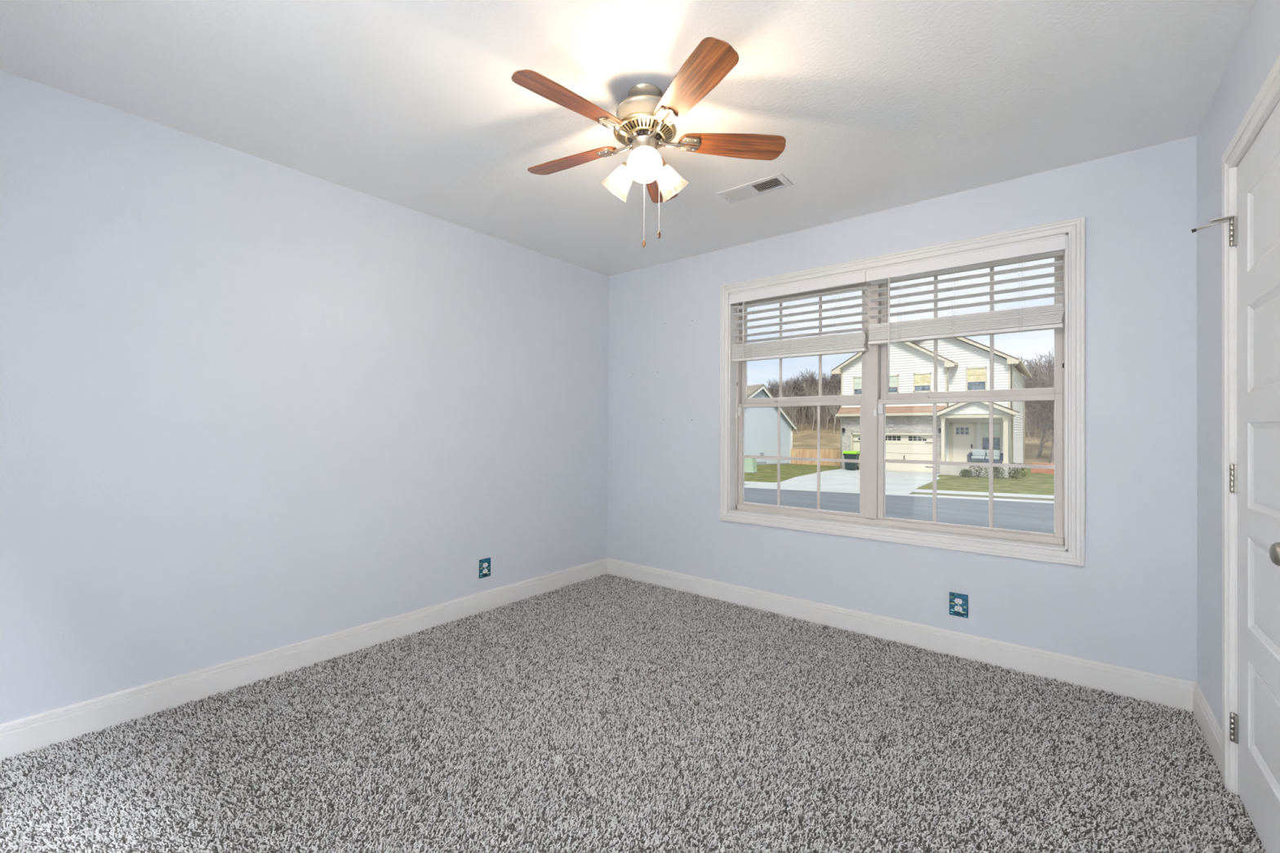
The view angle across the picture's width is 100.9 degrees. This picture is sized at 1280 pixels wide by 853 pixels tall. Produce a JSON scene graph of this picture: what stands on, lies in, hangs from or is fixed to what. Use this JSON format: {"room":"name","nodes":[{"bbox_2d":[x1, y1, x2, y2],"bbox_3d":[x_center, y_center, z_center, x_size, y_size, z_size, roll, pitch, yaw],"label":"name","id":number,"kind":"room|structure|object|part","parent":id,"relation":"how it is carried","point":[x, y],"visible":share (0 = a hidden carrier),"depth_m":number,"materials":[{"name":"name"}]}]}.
{"room":"empty bedroom","nodes":[
{"label":"empty bedroom","id":0,"kind":"room"},
{"bbox_2d":[0,70,608,724],"bbox_3d":[-1.540,-0.055,2.854,0.120,2.590,3.920,0,0,39],"label":"wall","id":1,"kind":"structure","parent":0,"point":[250,405],"depth_m":2.42,"materials":[{"name":"blue paint"}]},
{"bbox_2d":[0,558,607,761],"bbox_3d":[-1.456,1.126,2.852,0.014,0.128,3.800,0,0,39],"label":"baseboard","id":2,"kind":"structure","parent":1,"relation":"attached to","point":[21,735],"depth_m":2.41,"materials":[{"name":"white"}]},
{"bbox_2d":[479,557,490,578],"bbox_3d":[-1.002,0.915,3.419,0.009,0.120,0.087,0,0,39],"label":"wall outlet","id":3,"kind":"object","parent":1,"relation":"attached to","point":[484,564],"visible":1,"depth_m":3.42,"materials":[{"name":"teal"}]},
{"bbox_2d":[0,0,1255,275],"bbox_3d":[-0.133,-1.309,1.828,3.598,0.120,4.110,0,0,39],"label":"ceiling","id":4,"kind":"structure","parent":0,"point":[877,105],"depth_m":1.95,"materials":[{"name":"white"}]},
{"bbox_2d":[511,36,786,247],"bbox_3d":[-0.013,-0.955,1.978,1.034,0.584,1.031,0,0,39],"label":"ceiling fan","id":5,"kind":"object","parent":4,"relation":"hanging from","point":[643,122],"visible":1,"depth_m":1.91,"materials":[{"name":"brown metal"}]},
{"bbox_3d":[-0.229,-1.080,1.756,0.417,0.006,0.125,1,13,-43],"label":"blade","id":6,"kind":"part","parent":5,"relation":"part of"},
{"bbox_3d":[-0.275,-1.078,2.149,0.417,0.006,0.125,0,13,29],"label":"blade","id":7,"kind":"part","parent":5,"relation":"part of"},
{"bbox_3d":[-0.132,-1.070,2.071,0.078,0.010,0.068,0,13,29],"label":"bracket plate","id":8,"kind":"part","parent":5,"relation":"part of","materials":[{"name":"silver metal"}]},
{"bbox_3d":[-0.110,-1.071,1.868,0.078,0.010,0.068,1,13,-43],"label":"bracket plate","id":9,"kind":"part","parent":5,"relation":"part of","materials":[{"name":"silver metal"}]},
{"bbox_3d":[-0.069,-0.955,2.034,0.074,0.076,0.058,0,0,39],"label":"light bulb","id":10,"kind":"part","parent":5,"relation":"part of","materials":[{"name":"white"}]},
{"bbox_3d":[-0.060,-1.070,2.027,0.114,0.031,0.035,0,0,28],"label":"blade arm","id":11,"kind":"part","parent":5,"relation":"part of","materials":[{"name":"silver metal"}]},
{"bbox_3d":[-0.049,-1.070,1.926,0.114,0.031,0.035,1,0,-40],"label":"blade arm","id":12,"kind":"part","parent":5,"relation":"part of","materials":[{"name":"silver metal"}]},
{"bbox_3d":[0.014,-0.676,1.954,0.013,0.028,0.013,0,0,39],"label":"wooden pull","id":13,"kind":"part","parent":5,"relation":"part of","materials":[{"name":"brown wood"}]},
{"bbox_2d":[613,111,676,148],"bbox_3d":[0.018,-1.094,1.985,0.238,0.036,0.238,0,0,39],"label":"motor housing","id":14,"kind":"object","parent":5,"relation":"attached to","point":[636,124],"depth_m":1.93,"materials":[{"name":"silver metal"}]},
{"bbox_3d":[0.018,-0.955,1.881,0.062,0.076,0.068,0,0,39],"label":"light bulb","id":15,"kind":"part","parent":5,"relation":"part of","materials":[{"name":"white"}]},
{"bbox_3d":[0.051,-1.070,1.902,0.035,0.031,0.113,0,0,-18],"label":"blade arm","id":16,"kind":"part","parent":5,"relation":"part of","materials":[{"name":"silver metal"}]},
{"bbox_3d":[0.071,-0.719,1.983,0.013,0.028,0.013,0,0,39],"label":"wooden pull","id":17,"kind":"part","parent":5,"relation":"part of","materials":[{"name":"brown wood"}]},
{"bbox_3d":[0.072,-0.875,1.984,0.003,0.284,0.002,0,0,39],"label":"pull chain","id":18,"kind":"part","parent":5,"relation":"part of","materials":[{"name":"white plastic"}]},
{"bbox_3d":[0.084,-1.075,2.315,0.125,0.006,0.417,-13,-3,11],"label":"blade","id":19,"kind":"part","parent":5,"relation":"part of","materials":[{"name":"brown wood"}]},
{"bbox_3d":[0.089,-1.070,1.827,0.068,0.010,0.078,15,-6,-24],"label":"bracket plate","id":20,"kind":"part","parent":5,"relation":"part of","materials":[{"name":"silver metal"}]},
{"bbox_3d":[0.107,-0.954,2.032,0.060,0.076,0.072,0,0,39],"label":"light bulb","id":21,"kind":"part","parent":5,"relation":"part of","materials":[{"name":"white"}]},
{"bbox_3d":[0.106,-1.069,1.999,0.114,0.031,0.036,0,0,-13],"label":"blade arm","id":22,"kind":"part","parent":5,"relation":"part of","materials":[{"name":"silver metal"}]},
{"bbox_3d":[0.190,-1.069,2.004,0.078,0.010,0.068,0,-13,-7],"label":"bracket plate","id":23,"kind":"part","parent":5,"relation":"part of","materials":[{"name":"silver metal"}]},
{"bbox_3d":[0.159,-1.079,1.679,0.125,0.006,0.417,15,-6,-24],"label":"blade","id":24,"kind":"part","parent":5,"relation":"part of","materials":[{"name":"brown wood"}]},
{"bbox_3d":[0.352,-1.076,2.024,0.417,0.006,0.125,0,-13,-7],"label":"blade","id":25,"kind":"part","parent":5,"relation":"part of","materials":[{"name":"brown wood"}]},
{"bbox_2d":[716,173,793,203],"bbox_3d":[0.596,-1.235,2.755,0.360,0.010,0.156,0,0,39],"label":"ceiling vent","id":26,"kind":"object","parent":4,"relation":"in","point":[778,181],"visible":1,"depth_m":2.75,"materials":[{"name":"white metal"}]},
{"bbox_2d":[0,576,1264,852],"bbox_3d":[-0.146,1.251,1.813,3.598,0.120,4.110,0,0,39],"label":"floor","id":27,"kind":"structure","parent":0,"point":[379,811],"depth_m":1.79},
{"bbox_2d":[0,573,1266,852],"bbox_3d":[-0.003,1.186,1.952,3.376,0.013,3.346,0,0,39],"label":"carpet","id":28,"kind":"structure","parent":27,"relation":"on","point":[667,600],"depth_m":1.93,"materials":[{"name":"carpet"}]},
{"bbox_2d":[607,135,1196,682],"bbox_3d":[1.098,-0.038,3.353,3.598,2.590,0.171,0,0,39],"label":"wall","id":29,"kind":"structure","parent":0,"point":[1132,604],"depth_m":2.63,"materials":[{"name":"blue paint"}]},
{"bbox_2d":[607,557,1195,711],"bbox_3d":[1.034,1.141,3.275,3.358,0.128,0.014,0,0,39],"label":"baseboard","id":30,"kind":"structure","parent":29,"relation":"attached to","point":[1172,692],"depth_m":2.80,"materials":[{"name":"white"}]},
{"bbox_2d":[720,216,1084,566],"bbox_3d":[1.361,-0.163,3.123,1.935,1.625,0.179,0,0,39],"label":"window","id":31,"kind":"structure","parent":29,"relation":"in","point":[872,522],"depth_m":2.97,"materials":[{"name":"white"}]},
{"bbox_2d":[735,407,742,417],"bbox_3d":[0.686,-0.098,3.679,0.044,0.072,0.018,0,0,39],"label":"sensor","id":32,"kind":"object","parent":31,"relation":"attached to","point":[740,409],"visible":1,"depth_m":3.67,"materials":[{"name":"white plastic"}]},
{"bbox_2d":[728,271,868,362],"bbox_3d":[0.977,-0.672,3.368,0.894,0.461,0.086,0,0,39],"label":"window blind","id":33,"kind":"object","parent":31,"relation":"attached to","point":[855,342],"visible":0.95,"depth_m":3.33,"materials":[{"name":"white plastic"}]},
{"bbox_3d":[0.969,-0.646,3.388,0.025,0.406,0.063,0,0,39],"label":"ladder cord","id":34,"kind":"part","parent":33,"relation":"part of","materials":[{"name":"fabric"}]},
{"bbox_3d":[0.985,-0.453,3.378,0.880,0.018,0.054,0,0,39],"label":"rail","id":35,"kind":"part","parent":33,"relation":"part of","materials":[{"name":"white plastic"}]},
{"bbox_3d":[0.989,-0.874,3.379,0.880,0.050,0.050,0,0,39],"label":"head rail","id":36,"kind":"part","parent":33,"relation":"part of","materials":[{"name":"white plastic"}]},
{"bbox_2d":[778,296,822,397],"bbox_3d":[1.051,-0.519,3.466,0.782,0.658,0.007,0,0,39],"label":"window pane","id":37,"kind":"object","parent":31,"relation":"attached to","point":[782,297],"depth_m":3.39,"materials":[{"name":"glass"}]},
{"bbox_3d":[1.024,0.192,3.434,0.848,0.702,0.030,0,0,39],"label":"sash","id":38,"kind":"part","parent":31,"relation":"part of","materials":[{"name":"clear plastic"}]},
{"bbox_2d":[743,405,859,509],"bbox_3d":[1.025,0.200,3.434,0.784,0.660,0.007,0,0,39],"label":"grille","id":39,"kind":"object","parent":31,"relation":"attached to","point":[745,504],"depth_m":3.51,"materials":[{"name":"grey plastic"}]},
{"bbox_3d":[1.052,-0.513,3.464,0.844,0.740,0.030,0,0,39],"label":"sash","id":40,"kind":"part","parent":31,"relation":"part of","materials":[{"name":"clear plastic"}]},
{"bbox_2d":[873,404,883,416],"bbox_3d":[1.399,-0.097,3.104,0.050,0.072,0.016,0,0,28],"label":"sensor","id":41,"kind":"object","parent":31,"relation":"attached to","point":[880,406],"visible":1,"depth_m":3.10,"materials":[{"name":"white plastic"}]},
{"bbox_2d":[933,266,994,391],"bbox_3d":[1.770,-0.519,2.886,0.779,0.658,0.007,0,0,39],"label":"window pane","id":42,"kind":"object","parent":31,"relation":"attached to","point":[992,268],"depth_m":2.82,"materials":[{"name":"glass"}]},
{"bbox_2d":[866,235,1066,387],"bbox_3d":[1.677,-0.560,2.802,0.902,0.684,0.086,0,0,39],"label":"window blind","id":43,"kind":"object","parent":31,"relation":"attached to","point":[1049,317],"visible":0.99,"depth_m":2.77,"materials":[{"name":"white plastic"}]},
{"bbox_3d":[1.470,-0.662,2.984,0.025,0.374,0.063,0,0,39],"label":"ladder cord","id":44,"kind":"part","parent":43,"relation":"part of","materials":[{"name":"fabric"}]},
{"bbox_3d":[1.674,-0.662,2.819,0.025,0.374,0.063,0,0,39],"label":"ladder cord","id":45,"kind":"part","parent":43,"relation":"part of","materials":[{"name":"fabric"}]},
{"bbox_3d":[1.685,-0.485,2.813,0.883,0.018,0.054,0,0,39],"label":"rail","id":46,"kind":"part","parent":43,"relation":"part of","materials":[{"name":"white plastic"}]},
{"bbox_3d":[1.688,-0.874,2.814,0.883,0.050,0.050,0,0,39],"label":"head rail","id":47,"kind":"part","parent":43,"relation":"part of","materials":[{"name":"white plastic"}]},
{"bbox_3d":[1.900,-0.662,2.637,0.025,0.374,0.063,0,0,39],"label":"ladder cord","id":48,"kind":"part","parent":43,"relation":"part of","materials":[{"name":"fabric"}]},
{"bbox_2d":[884,401,1053,528],"bbox_3d":[1.741,0.203,2.856,0.788,0.665,0.007,0,0,39],"label":"grille","id":49,"kind":"object","parent":31,"relation":"attached to","point":[990,464],"depth_m":2.88,"materials":[{"name":"grey plastic"}]},
{"bbox_3d":[1.739,0.192,2.856,0.852,0.702,0.030,0,0,39],"label":"sash","id":50,"kind":"part","parent":31,"relation":"part of","materials":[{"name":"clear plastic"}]},
{"bbox_3d":[1.768,-0.513,2.887,0.846,0.740,0.030,0,0,39],"label":"sash","id":51,"kind":"part","parent":31,"relation":"part of","materials":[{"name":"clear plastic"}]},
{"bbox_2d":[949,591,968,617],"bbox_3d":[1.667,0.934,2.769,0.087,0.120,0.009,0,0,39],"label":"wall outlet","id":52,"kind":"object","parent":29,"relation":"attached to","point":[958,602],"visible":1,"depth_m":2.77,"materials":[{"name":"teal"}]},
{"bbox_2d":[954,605,962,611],"bbox_3d":[1.666,0.954,2.768,0.034,0.026,0.004,0,0,39],"label":"receptacle","id":53,"kind":"object","parent":52,"relation":"attached to","point":[957,608],"depth_m":2.77,"materials":[{"name":"white"}]},
{"bbox_2d":[954,598,962,604],"bbox_3d":[1.667,0.915,2.768,0.034,0.026,0.004,0,0,39],"label":"receptacle","id":54,"kind":"object","parent":52,"relation":"attached to","point":[957,601],"depth_m":2.77,"materials":[{"name":"white"}]},
{"bbox_2d":[1196,0,1279,729],"bbox_3d":[1.166,-0.053,0.670,0.120,2.590,3.920,0,0,39],"label":"wall","id":55,"kind":"structure","parent":0,"point":[1256,51],"depth_m":1.97,"materials":[{"name":"blue paint"}]},
{"bbox_2d":[1192,682,1222,777],"bbox_3d":[2.158,1.140,2.006,0.014,0.128,0.577,0,0,39],"label":"baseboard","id":56,"kind":"structure","parent":55,"relation":"attached to","point":[1211,731],"depth_m":1.99,"materials":[{"name":"white"}]},
{"bbox_2d":[1191,101,1279,852],"bbox_3d":[1.686,0.167,1.455,0.135,2.028,0.800,0,0,39],"label":"door","id":57,"kind":"structure","parent":55,"relation":"in","point":[1255,230],"depth_m":1.54,"materials":[{"name":"white paint"}]},
{"bbox_3d":[1.472,0.291,1.192,0.068,0.066,0.066,0,0,39],"label":"knob","id":58,"kind":"part","parent":57,"relation":"part of","materials":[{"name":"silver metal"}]},
{"bbox_2d":[1222,54,1279,795],"bbox_3d":[1.738,0.138,1.393,0.139,2.122,0.917,0,0,39],"label":"trim","id":59,"kind":"structure","parent":55,"relation":"attached to","point":[1268,97],"depth_m":1.73,"materials":[{"name":"white"}]},
{"label":"outside","id":60,"kind":"structure","parent":0,"visible":0},
{"bbox_2d":[744,468,940,494],"bbox_3d":[10.677,2.596,25.694,6.400,0.060,13.591,0,0,39],"label":"driveway","id":61,"kind":"structure","parent":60,"point":[897,482],"depth_m":24.29,"materials":[{"name":"concrete"}]},
{"bbox_2d":[842,450,859,470],"bbox_3d":[12.700,2.042,31.733,0.800,1.140,0.919,0,0,39],"label":"wheelie bin","id":62,"kind":"object","parent":61,"relation":"on","point":[848,455],"visible":0.95,"depth_m":31.46,"materials":[{"name":"grey"}]},
{"bbox_3d":[12.678,1.551,31.705,0.800,0.160,0.840,0,0,39],"label":"lid","id":63,"kind":"part","parent":62,"relation":"part of","materials":[{"name":"green"}]},
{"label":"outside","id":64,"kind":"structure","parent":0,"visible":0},
{"bbox_2d":[744,486,1053,503],"bbox_3d":[-0.237,2.537,24.273,118.858,0.060,0.619,0,0,25],"label":"strip","id":65,"kind":"object","parent":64,"point":[908,495],"depth_m":19.10,"materials":[{"name":"concrete"}]},
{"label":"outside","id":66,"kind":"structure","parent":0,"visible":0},
{"bbox_2d":[791,406,1053,464],"bbox_3d":[41.531,-1.598,76.007,165.000,9.564,96.000,0,0,39],"label":"hillside","id":67,"kind":"structure","parent":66,"point":[806,438],"depth_m":55.10,"materials":[{"name":"brown plant"}]},
{"bbox_2d":[765,378,786,410],"bbox_3d":[20.343,-3.725,78.978,5.206,6.720,5.330,0,0,-11],"label":"bare tree","id":68,"kind":"object","parent":67,"relation":"on","point":[771,384],"visible":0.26,"depth_m":79.03,"materials":[{"name":"brown plant"}]},
{"bbox_2d":[769,377,795,393],"bbox_3d":[22.605,-4.443,83.465,7.091,6.730,6.510,1,0,-34],"label":"bare tree","id":69,"kind":"object","parent":67,"relation":"on","point":[792,377],"visible":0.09,"depth_m":82.46,"materials":[{"name":"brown plant"}]},
{"bbox_2d":[770,379,804,416],"bbox_3d":[21.061,-3.662,76.416,7.899,6.879,4.570,0,0,11],"label":"bare tree","id":70,"kind":"object","parent":67,"relation":"on","point":[775,387],"visible":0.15,"depth_m":76.34,"materials":[{"name":"brown plant"}]},
{"bbox_2d":[777,386,799,417],"bbox_3d":[18.896,-2.213,66.966,3.146,6.094,3.884,0,0,19],"label":"bare tree","id":71,"kind":"object","parent":67,"relation":"on","point":[786,410],"visible":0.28,"depth_m":66.75,"materials":[{"name":"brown plant"}]},
{"bbox_2d":[777,380,809,416],"bbox_3d":[21.354,-3.288,73.469,5.608,6.974,4.025,0,0,28],"label":"bare tree","id":72,"kind":"object","parent":67,"relation":"on","point":[784,391],"visible":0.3,"depth_m":73.32,"materials":[{"name":"brown plant"}]},
{"bbox_2d":[785,395,803,433],"bbox_3d":[18.973,-1.602,66.565,2.894,5.078,2.626,1,0,-38],"label":"bare tree","id":73,"kind":"object","parent":67,"relation":"on","point":[792,414],"visible":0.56,"depth_m":66.02,"materials":[{"name":"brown plant"}]},
{"bbox_2d":[755,381,840,431],"bbox_3d":[23.917,-3.644,78.937,30.086,8.726,24.048,0,0,39],"label":"thicket","id":74,"kind":"object","parent":67,"relation":"on","point":[802,415],"visible":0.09,"depth_m":69.08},
{"bbox_2d":[787,368,823,414],"bbox_3d":[23.972,-4.390,75.648,6.198,7.814,6.054,0,0,-14],"label":"bare tree","id":75,"kind":"object","parent":67,"relation":"on","point":[811,375],"visible":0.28,"depth_m":75.85,"materials":[{"name":"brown plant"}]},
{"bbox_2d":[777,370,836,423],"bbox_3d":[22.959,-3.747,73.315,8.549,7.720,5.130,0,0,-2],"label":"bare tree","id":76,"kind":"object","parent":67,"relation":"on","point":[797,379],"visible":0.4,"depth_m":72.40,"materials":[{"name":"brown plant"}]},
{"bbox_2d":[797,378,828,431],"bbox_3d":[21.879,-2.691,66.597,4.386,6.880,3.552,0,0,-18],"label":"bare tree","id":77,"kind":"object","parent":67,"relation":"on","point":[811,393],"visible":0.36,"depth_m":66.28,"materials":[{"name":"brown plant"}]},
{"bbox_2d":[798,373,838,421],"bbox_3d":[26.262,-4.075,74.917,8.585,7.478,4.968,0,0,-6],"label":"bare tree","id":78,"kind":"object","parent":67,"relation":"on","point":[824,378],"visible":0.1,"depth_m":73.97,"materials":[{"name":"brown plant"}]},
{"bbox_2d":[800,374,840,426],"bbox_3d":[24.556,-3.324,70.040,5.920,7.362,4.249,0,0,-13],"label":"bare tree","id":79,"kind":"object","parent":67,"relation":"on","point":[826,380],"visible":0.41,"depth_m":69.97,"materials":[{"name":"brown plant"}]},
{"bbox_2d":[813,383,839,430],"bbox_3d":[23.308,-2.504,65.290,4.135,6.487,3.349,0,0,12],"label":"bare tree","id":80,"kind":"object","parent":67,"relation":"on","point":[831,394],"visible":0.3,"depth_m":64.99,"materials":[{"name":"brown plant"}]},
{"bbox_2d":[822,377,840,395],"bbox_3d":[26.803,-3.503,69.089,4.778,7.191,7.962,0,0,-19],"label":"bare tree","id":81,"kind":"object","parent":67,"relation":"on","point":[833,386],"visible":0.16,"depth_m":69.75,"materials":[{"name":"brown plant"}]},
{"bbox_2d":[826,389,840,432],"bbox_3d":[23.818,-1.812,63.746,3.158,5.540,2.865,0,0,30],"label":"bare tree","id":82,"kind":"object","parent":67,"relation":"on","point":[833,410],"visible":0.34,"depth_m":63.24,"materials":[{"name":"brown plant"}]},
{"bbox_2d":[827,374,840,422],"bbox_3d":[27.735,-4.025,70.763,5.933,7.657,6.074,0,0,24],"label":"bare tree","id":83,"kind":"object","parent":67,"relation":"on","point":[839,375],"visible":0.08,"depth_m":71.19,"materials":[{"name":"brown plant"}]},
{"bbox_2d":[1022,355,1046,382],"bbox_3d":[48.461,-4.775,63.398,7.234,7.478,7.879,0,0,24],"label":"bare tree","id":84,"kind":"object","parent":67,"relation":"on","point":[1032,356],"visible":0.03,"depth_m":63.56,"materials":[{"name":"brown plant"}]},
{"bbox_2d":[1017,349,1053,463],"bbox_3d":[29.770,-1.416,37.420,9.959,8.674,5.763,1,0,-33],"label":"bare tree","id":85,"kind":"object","parent":67,"relation":"on","point":[1037,404],"visible":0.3,"depth_m":38.53,"materials":[{"name":"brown plant"}]},
{"bbox_2d":[1024,401,1050,428],"bbox_3d":[37.657,-1.392,50.335,3.632,4.688,3.719,1,0,-42],"label":"bare tree","id":86,"kind":"object","parent":67,"relation":"on","point":[1041,402],"visible":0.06,"depth_m":50.55,"materials":[{"name":"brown plant"}]},
{"bbox_2d":[1024,359,1053,457],"bbox_3d":[32.565,-1.285,42.437,6.198,7.814,6.054,0,0,9],"label":"bare tree","id":87,"kind":"object","parent":67,"relation":"on","point":[1043,428],"visible":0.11,"depth_m":41.69,"materials":[{"name":"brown plant"}]},
{"bbox_2d":[1024,379,1053,441],"bbox_3d":[47.021,-2.939,56.243,12.192,8.972,29.792,0,0,39],"label":"thicket","id":88,"kind":"object","parent":67,"relation":"on","point":[1026,428],"visible":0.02,"depth_m":49.92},
{"bbox_2d":[1024,368,1053,421],"bbox_3d":[41.248,-2.933,52.168,5.578,7.032,5.448,0,0,40],"label":"bare tree","id":89,"kind":"object","parent":67,"relation":"on","point":[1048,369],"visible":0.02,"depth_m":52.93,"materials":[{"name":"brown plant"}]},
{"bbox_2d":[1025,360,1053,386],"bbox_3d":[47.831,-4.518,60.838,8.382,7.569,5.029,0,0,-9],"label":"bare tree","id":90,"kind":"object","parent":67,"relation":"on","point":[1041,360],"visible":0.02,"depth_m":59.60,"materials":[{"name":"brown plant"}]},
{"bbox_2d":[1031,462,1053,473],"bbox_3d":[23.557,2.453,30.264,1.900,0.650,0.300,0,0,39],"label":"wall","id":91,"kind":"structure","parent":67,"relation":"on","point":[1033,470],"depth_m":30.40,"materials":[{"name":"red brick"}]},
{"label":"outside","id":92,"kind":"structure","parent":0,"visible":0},
{"bbox_2d":[744,463,1053,495],"bbox_3d":[2.750,2.668,27.974,115.000,0.200,39.400,0,0,39],"label":"lawn","id":93,"kind":"structure","parent":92,"point":[1034,483],"depth_m":25.77,"materials":[{"name":"green plant"}]},
{"bbox_2d":[744,457,758,472],"bbox_3d":[6.252,2.145,29.907,0.660,0.880,0.600,0,0,39],"label":"utility box","id":94,"kind":"object","parent":93,"relation":"on","point":[750,464],"visible":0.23,"depth_m":29.72,"materials":[{"name":"green"}]},
{"bbox_2d":[744,383,797,464],"bbox_3d":[5.475,0.013,40.786,7.660,5.860,10.640,0,0,-26],"label":"house","id":95,"kind":"structure","parent":93,"relation":"on","point":[760,423],"depth_m":36.81,"materials":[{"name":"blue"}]},
{"bbox_2d":[791,448,839,466],"bbox_3d":[12.242,2.214,36.706,4.000,1.284,0.154,0,0,39],"label":"wooden fence","id":96,"kind":"object","parent":93,"relation":"on","point":[806,453],"visible":0.48,"depth_m":36.73,"materials":[{"name":"brown wood"}]},
{"bbox_2d":[830,337,1031,478],"bbox_3d":[19.012,-1.553,34.295,9.760,8.460,11.800,0,0,39],"label":"house","id":97,"kind":"structure","parent":93,"relation":"on","point":[963,362],"depth_m":30.04,"materials":[{"name":"white"}]},
{"bbox_3d":[13.599,-2.667,32.485,0.830,0.670,0.014,0,0,39],"label":"pane","id":98,"kind":"part","parent":97,"relation":"part of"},
{"bbox_3d":[13.596,-2.157,32.482,0.830,0.350,0.014,0,0,39],"label":"pane","id":99,"kind":"part","parent":97,"relation":"part of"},
{"bbox_3d":[14.797,1.517,31.067,4.620,2.240,0.150,0,0,39],"label":"garage frame","id":100,"kind":"part","parent":97,"relation":"part of","materials":[{"name":"beige"}]},
{"bbox_3d":[14.915,-2.185,31.417,0.720,0.329,0.014,0,0,39],"label":"pane","id":101,"kind":"part","parent":97,"relation":"part of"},
{"bbox_3d":[14.918,-2.665,31.420,0.720,0.631,0.014,0,0,39],"label":"pane","id":102,"kind":"part","parent":97,"relation":"part of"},
{"bbox_3d":[16.217,-2.684,30.371,0.780,0.631,0.014,0,0,39],"label":"pane","id":103,"kind":"part","parent":97,"relation":"part of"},
{"bbox_3d":[16.215,-2.204,30.368,0.780,0.329,0.014,0,0,39],"label":"pane","id":104,"kind":"part","parent":97,"relation":"part of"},
{"bbox_3d":[18.232,0.958,29.845,1.000,2.180,0.065,0,0,39],"label":"door","id":105,"kind":"part","parent":97,"relation":"part of","materials":[{"name":"beige"}]},
{"bbox_3d":[18.216,0.907,29.849,1.330,2.320,0.080,0,0,39],"label":"door frame","id":106,"kind":"part","parent":97,"relation":"part of","materials":[{"name":"beige"}]},
{"bbox_2d":[969,368,979,381],"bbox_3d":[18.488,-2.836,29.068,0.830,0.720,0.012,0,0,39],"label":"window shade","id":107,"kind":"object","parent":97,"relation":"attached to","point":[974,372],"depth_m":29.12,"materials":[{"name":"beige"}]},
{"bbox_3d":[18.493,-2.836,29.075,0.830,0.720,0.014,0,0,39],"label":"pane","id":108,"kind":"part","parent":97,"relation":"part of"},
{"bbox_3d":[18.490,-2.246,29.072,0.830,0.460,0.014,0,0,39],"label":"pane","id":109,"kind":"part","parent":97,"relation":"part of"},
{"bbox_2d":[967,449,1003,463],"bbox_3d":[18.507,1.660,28.308,1.640,0.800,0.720,0,0,39],"label":"sofa","id":110,"kind":"object","parent":97,"relation":"on","point":[978,455],"visible":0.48,"depth_m":28.25,"materials":[{"name":"fabric"}]},
{"bbox_2d":[970,455,985,458],"bbox_3d":[18.213,1.660,28.468,0.620,0.140,0.560,0,0,39],"label":"seat cushion","id":111,"kind":"object","parent":110,"relation":"on","point":[971,456],"depth_m":28.32,"materials":[{"name":"grey fabric"}]},
{"bbox_2d":[972,449,985,456],"bbox_3d":[18.340,1.426,28.625,0.600,0.330,0.160,0,0,39],"label":"cushion","id":112,"kind":"object","parent":110,"relation":"on","point":[975,452],"depth_m":28.57,"materials":[{"name":"grey fabric"}]},
{"bbox_2d":[985,456,999,459],"bbox_3d":[18.727,1.660,28.054,0.620,0.140,0.560,0,0,39],"label":"seat cushion","id":113,"kind":"object","parent":110,"relation":"on","point":[986,457],"depth_m":27.81,"materials":[{"name":"grey fabric"}]},
{"bbox_2d":[986,449,999,456],"bbox_3d":[18.853,1.427,28.211,0.600,0.330,0.160,0,0,39],"label":"cushion","id":114,"kind":"object","parent":110,"relation":"on","point":[996,453],"depth_m":28.09,"materials":[{"name":"grey fabric"}]},
{"bbox_3d":[19.262,0.233,29.002,0.800,0.690,0.014,0,0,39],"label":"pane","id":115,"kind":"part","parent":97,"relation":"part of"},
{"bbox_3d":[19.258,0.923,28.998,0.800,0.690,0.014,0,0,39],"label":"pane","id":116,"kind":"part","parent":97,"relation":"part of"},
{"bbox_2d":[959,469,972,477],"bbox_3d":[16.914,2.414,27.464,0.658,0.479,0.684,0,0,39],"label":"shrub","id":117,"kind":"object","parent":93,"relation":"on","point":[964,473],"visible":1,"depth_m":27.37,"materials":[{"name":"green plant"}]},
{"bbox_2d":[968,460,988,477],"bbox_3d":[17.383,2.194,27.195,1.063,0.918,0.960,0,0,-17],"label":"shrub","id":118,"kind":"object","parent":93,"relation":"on","point":[978,467],"visible":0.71,"depth_m":27.13,"materials":[{"name":"green plant"}]},
{"bbox_2d":[993,466,1005,479],"bbox_3d":[18.044,2.292,26.689,0.791,0.724,0.748,0,0,39],"label":"shrub","id":119,"kind":"object","parent":93,"relation":"on","point":[997,468],"visible":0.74,"depth_m":26.61,"materials":[{"name":"green plant"}]},
{"bbox_2d":[1006,462,1026,479],"bbox_3d":[19.068,2.231,26.752,0.911,0.858,0.884,0,0,39],"label":"shrub","id":120,"kind":"object","parent":93,"relation":"on","point":[1015,472],"visible":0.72,"depth_m":26.73,"materials":[{"name":"green plant"}]},
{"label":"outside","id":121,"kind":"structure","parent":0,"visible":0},
{"bbox_2d":[744,487,1053,533],"bbox_3d":[-3.220,2.509,20.579,120.894,0.060,8.582,0,0,25],"label":"road","id":122,"kind":"structure","parent":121,"point":[1033,517],"depth_m":16.46,"materials":[{"name":"asphalt"}]},
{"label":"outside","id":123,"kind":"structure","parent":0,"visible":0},
{"bbox_2d":[744,481,1053,498],"bbox_3d":[0.888,2.549,25.668,118.981,0.060,1.098,0,0,25],"label":"sidewalk","id":124,"kind":"structure","parent":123,"point":[745,482],"depth_m":20.14,"materials":[{"name":"concrete"}]},
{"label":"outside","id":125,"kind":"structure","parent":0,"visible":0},
{"bbox_2d":[909,492,1053,501],"bbox_3d":[32.211,2.633,10.259,48.634,0.060,0.878,0,0,25],"label":"strip","id":126,"kind":"object","parent":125,"point":[914,493],"visible":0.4,"depth_m":19.24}
]}

